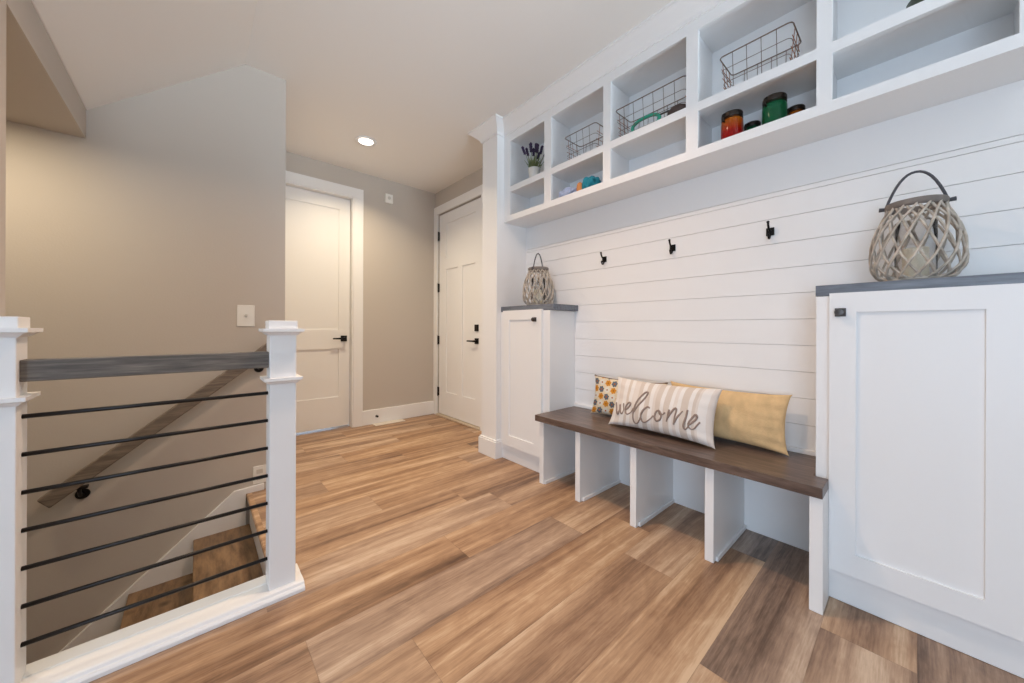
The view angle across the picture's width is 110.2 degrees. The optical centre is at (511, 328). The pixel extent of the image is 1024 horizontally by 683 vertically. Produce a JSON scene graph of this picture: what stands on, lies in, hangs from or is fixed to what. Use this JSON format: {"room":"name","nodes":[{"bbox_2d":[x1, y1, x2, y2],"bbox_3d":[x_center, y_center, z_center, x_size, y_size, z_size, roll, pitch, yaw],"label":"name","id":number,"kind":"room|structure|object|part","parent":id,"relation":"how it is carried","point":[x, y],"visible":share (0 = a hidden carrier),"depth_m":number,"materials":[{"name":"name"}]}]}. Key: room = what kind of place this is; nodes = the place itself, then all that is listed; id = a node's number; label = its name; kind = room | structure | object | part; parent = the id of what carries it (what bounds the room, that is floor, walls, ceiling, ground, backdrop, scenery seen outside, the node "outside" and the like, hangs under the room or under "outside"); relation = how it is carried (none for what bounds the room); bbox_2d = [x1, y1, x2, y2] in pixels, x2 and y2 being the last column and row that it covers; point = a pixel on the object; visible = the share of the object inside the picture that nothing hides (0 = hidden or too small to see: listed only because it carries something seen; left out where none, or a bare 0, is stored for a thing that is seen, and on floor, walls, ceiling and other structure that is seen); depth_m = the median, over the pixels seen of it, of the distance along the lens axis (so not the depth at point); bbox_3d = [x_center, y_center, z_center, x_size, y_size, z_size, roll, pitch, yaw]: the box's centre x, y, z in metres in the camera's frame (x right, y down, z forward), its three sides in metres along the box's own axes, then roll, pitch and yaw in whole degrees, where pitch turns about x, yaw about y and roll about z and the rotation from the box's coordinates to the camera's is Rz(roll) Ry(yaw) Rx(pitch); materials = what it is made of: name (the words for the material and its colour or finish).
{"room":"mudroom","nodes":[
{"label":"mudroom","id":0,"kind":"room"},
{"bbox_2d":[0,0,5,315],"bbox_3d":[-2.320,0.400,0.335,2.170,4.500,0.049,0,0,-41],"label":"wall","id":1,"kind":"structure","parent":0,"point":[2,2],"depth_m":1.06,"materials":[{"name":"beige paint"}]},
{"bbox_2d":[6,74,47,129],"bbox_3d":[-2.715,-1.026,0.699,2.050,0.090,1.026,0,0,-41],"label":"ceiling","id":2,"kind":"structure","parent":0,"point":[18,110],"depth_m":1.59,"materials":[{"name":"beige paint"}]},
{"bbox_2d":[6,0,85,138],"bbox_3d":[-1.902,-1.063,1.417,0.120,0.170,1.026,0,0,-41],"label":"wall","id":3,"kind":"structure","parent":0,"point":[34,65],"depth_m":1.40,"materials":[{"name":"beige paint"}]},
{"bbox_2d":[31,0,257,109],"bbox_3d":[-2.403,-1.471,0.937,2.830,0.679,1.105,0,0,-41],"label":"ceiling","id":4,"kind":"structure","parent":0,"point":[111,51],"depth_m":1.69,"materials":[{"name":"white paint"}]},
{"bbox_2d":[5,64,285,664],"bbox_3d":[-2.727,0.399,1.460,3.050,4.500,0.122,0,0,-41],"label":"wall","id":5,"kind":"structure","parent":0,"point":[146,233],"depth_m":1.97,"materials":[{"name":"beige paint"}]},
{"bbox_2d":[37,343,266,507],"bbox_3d":[-1.902,0.467,2.046,0.987,0.822,0.092,0,0,-41],"label":"wall handrail","id":6,"kind":"object","parent":5,"relation":"attached to","point":[110,457],"visible":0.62,"depth_m":1.89,"materials":[{"name":"brown wood"}]},
{"bbox_2d":[237,305,254,325],"bbox_3d":[-1.696,-0.082,2.276,0.092,0.136,0.018,0,0,-41],"label":"light switch","id":7,"kind":"object","parent":5,"relation":"attached to","point":[245,313],"visible":1,"depth_m":2.28,"materials":[{"name":"white plastic"}]},
{"bbox_2d":[253,464,265,483],"bbox_3d":[-1.647,0.951,2.330,0.072,0.114,0.008,0,0,-41],"label":"wall outlet","id":8,"kind":"object","parent":5,"relation":"attached to","point":[257,470],"visible":0.82,"depth_m":2.33,"materials":[{"name":"white plastic"}]},
{"bbox_2d":[286,152,434,410],"bbox_3d":[-1.666,-0.397,3.918,2.030,2.900,0.120,0,0,-41],"label":"wall","id":9,"kind":"structure","parent":0,"point":[398,237],"depth_m":4.11,"materials":[{"name":"beige paint"}]},
{"bbox_2d":[285,186,349,432],"bbox_3d":[-2.052,-0.177,3.561,0.830,2.413,0.094,0,0,-41],"label":"door","id":10,"kind":"structure","parent":9,"relation":"in","point":[317,225],"depth_m":3.65,"materials":[{"name":"white paint"}]},
{"bbox_3d":[-1.807,0.104,3.752,0.150,0.062,0.054,0,0,-41],"label":"lever handle","id":11,"kind":"part","parent":10,"relation":"part of","materials":[{"name":"black metal"}]},
{"bbox_2d":[286,171,363,427],"bbox_3d":[-2.018,-0.224,3.594,0.965,2.552,0.140,0,0,-41],"label":"trim","id":12,"kind":"structure","parent":9,"relation":"attached to","point":[356,196],"depth_m":3.81,"materials":[{"name":"white paint"}]},
{"bbox_2d":[385,193,392,203],"bbox_3d":[-1.396,-1.474,4.051,0.088,0.104,0.031,0,0,-41],"label":"wall sensor","id":13,"kind":"object","parent":9,"relation":"attached to","point":[388,197],"visible":1,"depth_m":4.04,"materials":[{"name":"white plastic"}]},
{"bbox_2d":[363,401,433,425],"bbox_3d":[-1.301,0.976,4.155,0.860,0.158,0.020,0,0,-41],"label":"baseboard","id":14,"kind":"structure","parent":9,"relation":"attached to","point":[423,408],"depth_m":4.12,"materials":[{"name":"white paint"}]},
{"bbox_2d":[246,0,672,193],"bbox_3d":[0.580,-1.738,1.307,2.130,0.120,7.600,0,0,-41],"label":"ceiling","id":15,"kind":"structure","parent":0,"point":[414,78],"depth_m":2.27,"materials":[{"name":"white paint"}]},
{"bbox_2d":[355,136,376,146],"bbox_3d":[-1.311,-1.680,3.206,0.184,0.009,0.184,0,0,-41],"label":"recessed light","id":16,"kind":"object","parent":15,"relation":"in","point":[366,141],"visible":1,"depth_m":3.20,"materials":[{"name":"white paint"}]},
{"bbox_2d":[359,138,372,144],"bbox_3d":[-1.311,-1.681,3.206,0.123,0.004,0.123,0,0,20],"label":"diffuser","id":17,"kind":"object","parent":16,"relation":"attached to","point":[362,141],"depth_m":3.20,"materials":[{"name":"white plastic"}]},
{"bbox_2d":[482,135,525,439],"bbox_3d":[-0.009,-0.310,3.149,0.485,2.740,0.198,0,0,-41],"label":"wall","id":18,"kind":"structure","parent":0,"point":[503,244],"depth_m":2.98,"materials":[{"name":"white paint"}]},
{"bbox_2d":[478,434,501,458],"bbox_3d":[-0.030,0.986,3.136,0.485,0.148,0.234,0,0,-41],"label":"baseboard","id":19,"kind":"structure","parent":18,"relation":"attached to","point":[492,448],"depth_m":2.94,"materials":[{"name":"white paint"}]},
{"bbox_2d":[89,414,1023,682],"bbox_3d":[-0.490,1.183,0.368,4.960,0.250,7.606,0,0,-41],"label":"floor","id":20,"kind":"structure","parent":0,"point":[423,555],"depth_m":1.40,"materials":[{"name":"wood"}]},
{"bbox_2d":[0,316,304,682],"bbox_3d":[-1.242,0.536,1.186,0.952,1.138,0.164,0,0,-41],"label":"stair railing","id":21,"kind":"object","parent":20,"relation":"on","point":[89,661],"visible":1,"depth_m":1.16,"materials":[{"name":"white paint"}]},
{"bbox_3d":[-1.451,0.493,1.002,0.098,1.055,0.098,0,0,-41],"label":"newel post","id":22,"kind":"part","parent":21,"relation":"part of","materials":[{"name":"white paint"}]},
{"bbox_3d":[-1.449,0.011,1.002,0.138,0.026,0.138,0,0,-41],"label":"cap moulding","id":23,"kind":"part","parent":21,"relation":"part of","materials":[{"name":"white paint"}]},
{"bbox_3d":[-1.194,0.121,1.228,0.591,0.063,0.048,0,0,-41],"label":"rail","id":24,"kind":"part","parent":21,"relation":"part of","materials":[{"name":"grey wood"}]},
{"bbox_3d":[-0.940,0.496,1.453,0.098,1.055,0.098,0,0,-41],"label":"newel post","id":25,"kind":"part","parent":21,"relation":"part of","materials":[{"name":"white paint"}]},
{"bbox_3d":[-0.938,0.013,1.453,0.138,0.026,0.138,0,0,-41],"label":"cap moulding","id":26,"kind":"part","parent":21,"relation":"part of","materials":[{"name":"white paint"}]},
{"bbox_2d":[372,419,404,425],"bbox_3d":[-1.377,1.050,3.999,0.340,0.007,0.104,0,0,-41],"label":"floor vent","id":27,"kind":"object","parent":20,"relation":"in","point":[397,420],"visible":1,"depth_m":3.99,"materials":[{"name":"beige metal"}]},
{"bbox_2d":[435,413,479,430],"bbox_3d":[-0.603,1.048,4.072,0.105,0.018,0.895,0,0,-41],"label":"threshold","id":28,"kind":"object","parent":20,"relation":"on","point":[437,414],"depth_m":4.00,"materials":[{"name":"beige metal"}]},
{"bbox_2d":[500,309,574,472],"bbox_3d":[0.174,0.458,2.816,0.333,1.201,0.544,0,0,-41],"label":"cabinet","id":29,"kind":"object","parent":20,"relation":"on","point":[538,345],"visible":0.92,"depth_m":2.68,"materials":[{"name":"white paint"}]},
{"bbox_3d":[0.074,0.395,2.736,0.021,1.075,0.429,0,0,-41],"label":"door","id":30,"kind":"part","parent":29,"relation":"part of","materials":[{"name":"white paint"}]},
{"bbox_2d":[501,304,577,311],"bbox_3d":[0.205,-0.156,2.821,0.283,0.042,0.574,0,0,-41],"label":"countertop","id":31,"kind":"structure","parent":29,"relation":"on","point":[562,307],"depth_m":2.64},
{"bbox_2d":[523,253,553,304],"bbox_3d":[0.207,-0.387,2.819,0.250,0.418,0.250,0,0,-4],"label":"lantern","id":32,"kind":"object","parent":31,"relation":"on","point":[537,293],"visible":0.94,"depth_m":2.76,"materials":[{"name":"beige wicker"}]},
{"bbox_3d":[0.208,-0.528,2.818,0.016,0.136,0.193,0,0,34],"label":"handle","id":33,"kind":"part","parent":32,"relation":"part of","materials":[{"name":"grey"}]},
{"bbox_2d":[535,403,828,614],"bbox_3d":[0.823,0.815,2.028,0.464,0.495,1.493,0,0,-41],"label":"bench","id":34,"kind":"object","parent":20,"relation":"on","point":[578,440],"visible":0.93,"depth_m":1.85,"materials":[{"name":"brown wood"}]},
{"bbox_3d":[0.360,0.844,2.583,0.422,0.433,0.038,0,0,-41],"label":"divider panel","id":35,"kind":"part","parent":34,"relation":"part of","materials":[{"name":"white paint"}]},
{"bbox_3d":[0.379,1.050,2.568,0.412,0.021,0.011,0,0,-41],"label":"moulding","id":36,"kind":"part","parent":34,"relation":"part of","materials":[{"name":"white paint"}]},
{"bbox_3d":[0.567,0.845,2.337,0.438,0.433,0.036,0,0,-41],"label":"divider panel","id":37,"kind":"part","parent":34,"relation":"part of","materials":[{"name":"white paint"}]},
{"bbox_3d":[0.591,1.051,2.328,0.412,0.021,0.011,0,0,-41],"label":"moulding","id":38,"kind":"part","parent":34,"relation":"part of","materials":[{"name":"white paint"}]},
{"bbox_2d":[591,375,667,414],"bbox_3d":[0.738,0.453,2.304,0.512,0.264,0.122,0,0,44],"label":"throw pillow","id":39,"kind":"object","parent":34,"relation":"on","point":[606,389],"visible":0.4,"depth_m":2.38,"materials":[{"name":"fabric"}]},
{"bbox_3d":[0.813,0.846,2.059,0.438,0.433,0.036,0,0,-41],"label":"divider panel","id":40,"kind":"part","parent":34,"relation":"part of","materials":[{"name":"white paint"}]},
{"bbox_3d":[0.837,1.052,2.050,0.412,0.021,0.011,0,0,-41],"label":"moulding","id":41,"kind":"part","parent":34,"relation":"part of","materials":[{"name":"white paint"}]},
{"bbox_2d":[609,377,722,448],"bbox_3d":[0.825,0.442,1.988,0.167,0.286,0.607,0,0,-43],"label":"throw pillow","id":42,"kind":"object","parent":34,"relation":"on","point":[688,413],"visible":1,"depth_m":1.90,"materials":[{"name":"fabric"}]},
{"bbox_3d":[0.812,0.609,2.018,0.433,0.040,1.493,0,0,-41],"label":"seat","id":43,"kind":"part","parent":34,"relation":"part of","materials":[{"name":"brown wood"}]},
{"bbox_3d":[1.064,0.847,1.775,0.438,0.433,0.038,0,0,-41],"label":"divider panel","id":44,"kind":"part","parent":34,"relation":"part of","materials":[{"name":"white paint"}]},
{"bbox_2d":[671,381,791,455],"bbox_3d":[1.109,0.449,1.882,0.140,0.280,0.587,0,0,-36],"label":"throw pillow","id":45,"kind":"object","parent":34,"relation":"on","point":[754,419],"visible":0.62,"depth_m":1.74,"materials":[{"name":"yellow fabric"}]},
{"bbox_3d":[1.089,1.053,1.765,0.412,0.021,0.011,0,0,-41],"label":"moulding","id":46,"kind":"part","parent":34,"relation":"part of","materials":[{"name":"white paint"}]},
{"bbox_3d":[1.190,0.848,1.383,0.137,0.433,0.040,0,0,-41],"label":"divider panel","id":47,"kind":"part","parent":34,"relation":"part of","materials":[{"name":"white paint"}]},
{"bbox_2d":[816,283,1023,677],"bbox_3d":[1.494,0.464,1.322,0.333,1.201,0.535,0,0,-41],"label":"cabinet","id":48,"kind":"object","parent":20,"relation":"on","point":[920,392],"visible":0.96,"depth_m":1.21,"materials":[{"name":"white paint"}]},
{"bbox_3d":[1.254,-0.063,1.366,0.028,0.032,0.032,0,0,-41],"label":"knob","id":49,"kind":"part","parent":48,"relation":"part of","materials":[{"name":"black metal"}]},
{"bbox_2d":[816,272,1023,296],"bbox_3d":[1.520,-0.151,1.333,0.283,0.042,0.555,0,0,-41],"label":"countertop","id":50,"kind":"structure","parent":48,"relation":"on","point":[1018,277],"depth_m":1.23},
{"bbox_2d":[868,170,969,281],"bbox_3d":[1.508,-0.382,1.335,0.250,0.418,0.250,0,0,37],"label":"lantern","id":51,"kind":"object","parent":50,"relation":"on","point":[916,247],"visible":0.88,"depth_m":1.29,"materials":[{"name":"woven willow wicker"},{"name":"clear glass"},{"name":"dark metal"}]},
{"bbox_3d":[1.508,-0.523,1.334,0.193,0.136,0.016,0,0,45],"label":"handle","id":52,"kind":"part","parent":51,"relation":"part of","materials":[{"name":"grey"}]},
{"bbox_2d":[435,167,808,551],"bbox_3d":[1.406,-0.384,1.842,0.155,2.900,7.300,0,0,-41],"label":"wall","id":53,"kind":"structure","parent":0,"point":[779,514],"depth_m":1.89,"materials":[{"name":"white paint"}]},
{"bbox_2d":[433,184,482,430],"bbox_3d":[-0.615,-0.219,4.049,0.020,2.552,1.073,0,0,-41],"label":"trim","id":54,"kind":"structure","parent":53,"relation":"attached to","point":[478,191],"depth_m":4.38,"materials":[{"name":"white paint"}]},
{"bbox_2d":[437,197,480,426],"bbox_3d":[-0.618,-0.175,4.069,0.098,2.416,0.876,0,0,-41],"label":"door","id":55,"kind":"structure","parent":53,"relation":"in","point":[459,236],"depth_m":4.05,"materials":[{"name":"white paint"}]},
{"bbox_3d":[-0.422,0.133,3.813,0.054,0.062,0.150,0,0,-41],"label":"lever handle","id":56,"kind":"part","parent":55,"relation":"part of","materials":[{"name":"black metal"}]},
{"bbox_2d":[504,0,1023,227],"bbox_3d":[0.884,-1.273,2.111,0.297,0.797,2.533,0,0,-41],"label":"upper cabinet","id":57,"kind":"object","parent":53,"relation":"attached to","point":[859,64],"visible":0.98,"depth_m":1.75,"materials":[{"name":"white paint"}]},
{"bbox_3d":[0.052,-1.218,3.026,0.222,0.644,0.062,0,0,-41],"label":"panel","id":58,"kind":"part","parent":57,"relation":"part of","materials":[{"name":"white paint"}]},
{"bbox_2d":[521,142,543,177],"bbox_3d":[0.169,-1.313,2.800,0.192,0.311,0.164,0,0,-24],"label":"lavender","id":59,"kind":"object","parent":57,"relation":"on","point":[534,168],"visible":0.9,"depth_m":2.78,"materials":[{"name":"purple plant"}]},
{"bbox_2d":[528,166,539,177],"bbox_3d":[0.175,-1.208,2.813,0.098,0.100,0.098,0,0,-41],"label":"pot","id":60,"kind":"object","parent":57,"relation":"on","point":[533,170],"depth_m":2.77,"materials":[{"name":"white ceramic"}]},
{"bbox_2d":[559,187,576,196],"bbox_3d":[0.396,-0.964,2.549,0.162,0.081,0.110,0,0,43],"label":"cloth","id":61,"kind":"object","parent":57,"relation":"in","point":[568,190],"visible":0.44,"depth_m":2.51,"materials":[{"name":"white fabric"}]},
{"bbox_2d":[576,182,581,190],"bbox_3d":[0.469,-0.969,2.471,0.045,0.092,0.043,0,0,25],"label":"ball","id":62,"kind":"object","parent":57,"relation":"in","point":[579,185],"visible":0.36,"depth_m":2.45,"materials":[{"name":"orange"}]},
{"bbox_2d":[565,122,602,159],"bbox_3d":[0.526,-1.253,2.487,0.191,0.191,0.273,0,0,-41],"label":"wire basket","id":63,"kind":"object","parent":57,"relation":"on","point":[594,122],"visible":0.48,"depth_m":2.45,"materials":[{"name":"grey metal"}]},
{"bbox_2d":[582,176,600,188],"bbox_3d":[0.532,-0.977,2.402,0.118,0.108,0.125,0,0,-35],"label":"cloth","id":64,"kind":"object","parent":57,"relation":"in","point":[592,180],"visible":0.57,"depth_m":2.37,"materials":[{"name":"teal fabric"}]},
{"bbox_2d":[468,0,725,143],"bbox_3d":[0.749,-1.629,2.161,0.485,0.095,2.856,0,0,-41],"label":"crown molding","id":65,"kind":"structure","parent":57,"relation":"attached to","point":[676,14],"depth_m":2.19,"materials":[{"name":"white paint"}]},
{"bbox_2d":[616,75,685,136],"bbox_3d":[0.851,-1.254,2.120,0.191,0.196,0.433,0,0,-41],"label":"wire basket","id":66,"kind":"object","parent":57,"relation":"on","point":[624,117],"visible":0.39,"depth_m":2.11,"materials":[{"name":"brown metal"}]},
{"bbox_3d":[0.716,-1.255,2.273,0.145,0.192,0.021,0,0,-41],"label":"panel","id":67,"kind":"part","parent":66,"relation":"part of","materials":[{"name":"grey metal"}]},
{"bbox_2d":[631,103,685,131],"bbox_3d":[0.832,-1.205,2.043,0.053,0.091,0.332,0,0,-41],"label":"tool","id":68,"kind":"object","parent":66,"relation":"in","point":[680,106],"visible":0.56,"depth_m":2.02,"materials":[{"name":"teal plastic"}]},
{"bbox_3d":[0.872,-1.604,2.100,0.222,0.135,2.533,0,0,-41],"label":"panel","id":69,"kind":"part","parent":57,"relation":"part of","materials":[{"name":"white paint"}]},
{"bbox_2d":[721,109,743,138],"bbox_3d":[1.090,-0.994,1.769,0.096,0.146,0.096,0,0,29],"label":"glass jar","id":70,"kind":"object","parent":57,"relation":"in","point":[732,122],"visible":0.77,"depth_m":1.73,"materials":[{"name":"orange glass"}]},
{"bbox_3d":[1.090,-1.052,1.769,0.093,0.030,0.093,0,0,-41],"label":"lid","id":71,"kind":"part","parent":70,"relation":"part of","materials":[{"name":"brown metal"}]},
{"bbox_2d":[744,120,760,130],"bbox_3d":[1.210,-0.977,1.799,0.075,0.114,0.075,0,0,29],"label":"glass jar","id":72,"kind":"object","parent":57,"relation":"in","point":[752,124],"visible":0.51,"depth_m":1.77,"materials":[{"name":"green glass"}]},
{"bbox_3d":[1.210,-1.022,1.799,0.072,0.023,0.072,0,0,-41],"label":"lid","id":73,"kind":"part","parent":72,"relation":"part of","materials":[{"name":"brown metal"}]},
{"bbox_2d":[720,21,801,89],"bbox_3d":[1.197,-1.250,1.728,0.191,0.191,0.298,0,0,-41],"label":"wire basket","id":74,"kind":"object","parent":57,"relation":"on","point":[795,28],"visible":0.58,"depth_m":1.68,"materials":[{"name":"brown metal"}]},
{"bbox_3d":[1.106,-1.250,1.831,0.145,0.187,0.021,0,0,-41],"label":"panel","id":75,"kind":"part","parent":74,"relation":"part of","materials":[{"name":"grey metal"}]},
{"bbox_3d":[1.288,-1.250,1.626,0.145,0.187,0.021,0,0,-41],"label":"panel","id":76,"kind":"part","parent":74,"relation":"part of","materials":[{"name":"grey metal"}]},
{"bbox_2d":[762,92,787,124],"bbox_3d":[1.208,-0.993,1.643,0.096,0.146,0.096,0,0,29],"label":"glass jar","id":77,"kind":"object","parent":57,"relation":"in","point":[774,106],"visible":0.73,"depth_m":1.61,"materials":[{"name":"green glass"}]},
{"bbox_3d":[1.208,-1.051,1.643,0.093,0.030,0.093,0,0,-41],"label":"lid","id":78,"kind":"part","parent":77,"relation":"part of","materials":[{"name":"brown metal"}]},
{"bbox_2d":[788,104,804,115],"bbox_3d":[1.325,-0.976,1.669,0.075,0.114,0.075,0,0,29],"label":"glass jar","id":79,"kind":"object","parent":57,"relation":"in","point":[793,109],"visible":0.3,"depth_m":1.64,"materials":[{"name":"brown glass"}]},
{"bbox_3d":[1.325,-0.966,1.669,0.075,0.092,0.075,0,0,-41],"label":"glass","id":80,"kind":"part","parent":79,"relation":"part of","materials":[{"name":"orange glass"}]},
{"bbox_3d":[1.325,-1.022,1.669,0.072,0.023,0.072,0,0,-41],"label":"lid","id":81,"kind":"part","parent":79,"relation":"part of","materials":[{"name":"brown metal"}]},
{"bbox_2d":[906,0,923,7],"bbox_3d":[1.556,-1.188,1.311,0.148,0.072,0.148,0,0,-41],"label":"bowl","id":82,"kind":"object","parent":57,"relation":"on","point":[912,2],"visible":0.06,"depth_m":1.32,"materials":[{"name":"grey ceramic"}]},
{"bbox_3d":[1.695,-1.211,1.166,0.222,0.644,0.041,0,0,-41],"label":"panel","id":83,"kind":"part","parent":57,"relation":"part of","materials":[{"name":"white paint"}]},
{"bbox_2d":[526,79,1023,450],"bbox_3d":[0.987,-0.152,2.185,0.041,1.488,2.568,0,0,-41],"label":"wall","id":84,"kind":"structure","parent":0,"point":[733,306],"depth_m":1.81,"materials":[{"name":"white paint"}]},
{"bbox_2d":[600,252,606,264],"bbox_3d":[0.637,-0.493,2.512,0.052,0.089,0.034,0,0,-41],"label":"coat hook","id":85,"kind":"object","parent":84,"relation":"attached to","point":[604,259],"visible":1,"depth_m":2.52,"materials":[{"name":"black metal"}]},
{"bbox_2d":[668,239,674,253],"bbox_3d":[0.956,-0.492,2.150,0.052,0.089,0.034,0,0,-41],"label":"coat hook","id":86,"kind":"object","parent":84,"relation":"attached to","point":[672,247],"visible":1,"depth_m":2.15,"materials":[{"name":"black metal"}]},
{"bbox_2d":[766,221,773,238],"bbox_3d":[1.282,-0.491,1.781,0.052,0.089,0.034,0,0,-41],"label":"coat hook","id":87,"kind":"object","parent":84,"relation":"attached to","point":[769,231],"visible":1,"depth_m":1.78,"materials":[{"name":"black metal"}]},
{"bbox_3d":[1.299,-0.488,1.796,0.006,0.039,0.034,0,0,-41],"label":"plate","id":88,"kind":"part","parent":87,"relation":"part of","materials":[{"name":"black metal"}]},
{"bbox_3d":[-2.360,2.725,0.967,2.960,0.150,1.240,0,0,-41],"label":"floor","id":89,"kind":"structure","parent":0,"visible":0},
{"bbox_2d":[58,482,265,652],"bbox_3d":[-2.052,1.830,1.284,2.034,1.644,1.044,0,0,-41],"label":"staircase","id":90,"kind":"structure","parent":89,"relation":"on","point":[170,576],"depth_m":1.95,"materials":[{"name":"wood"},{"name":"white paint"}]}
]}

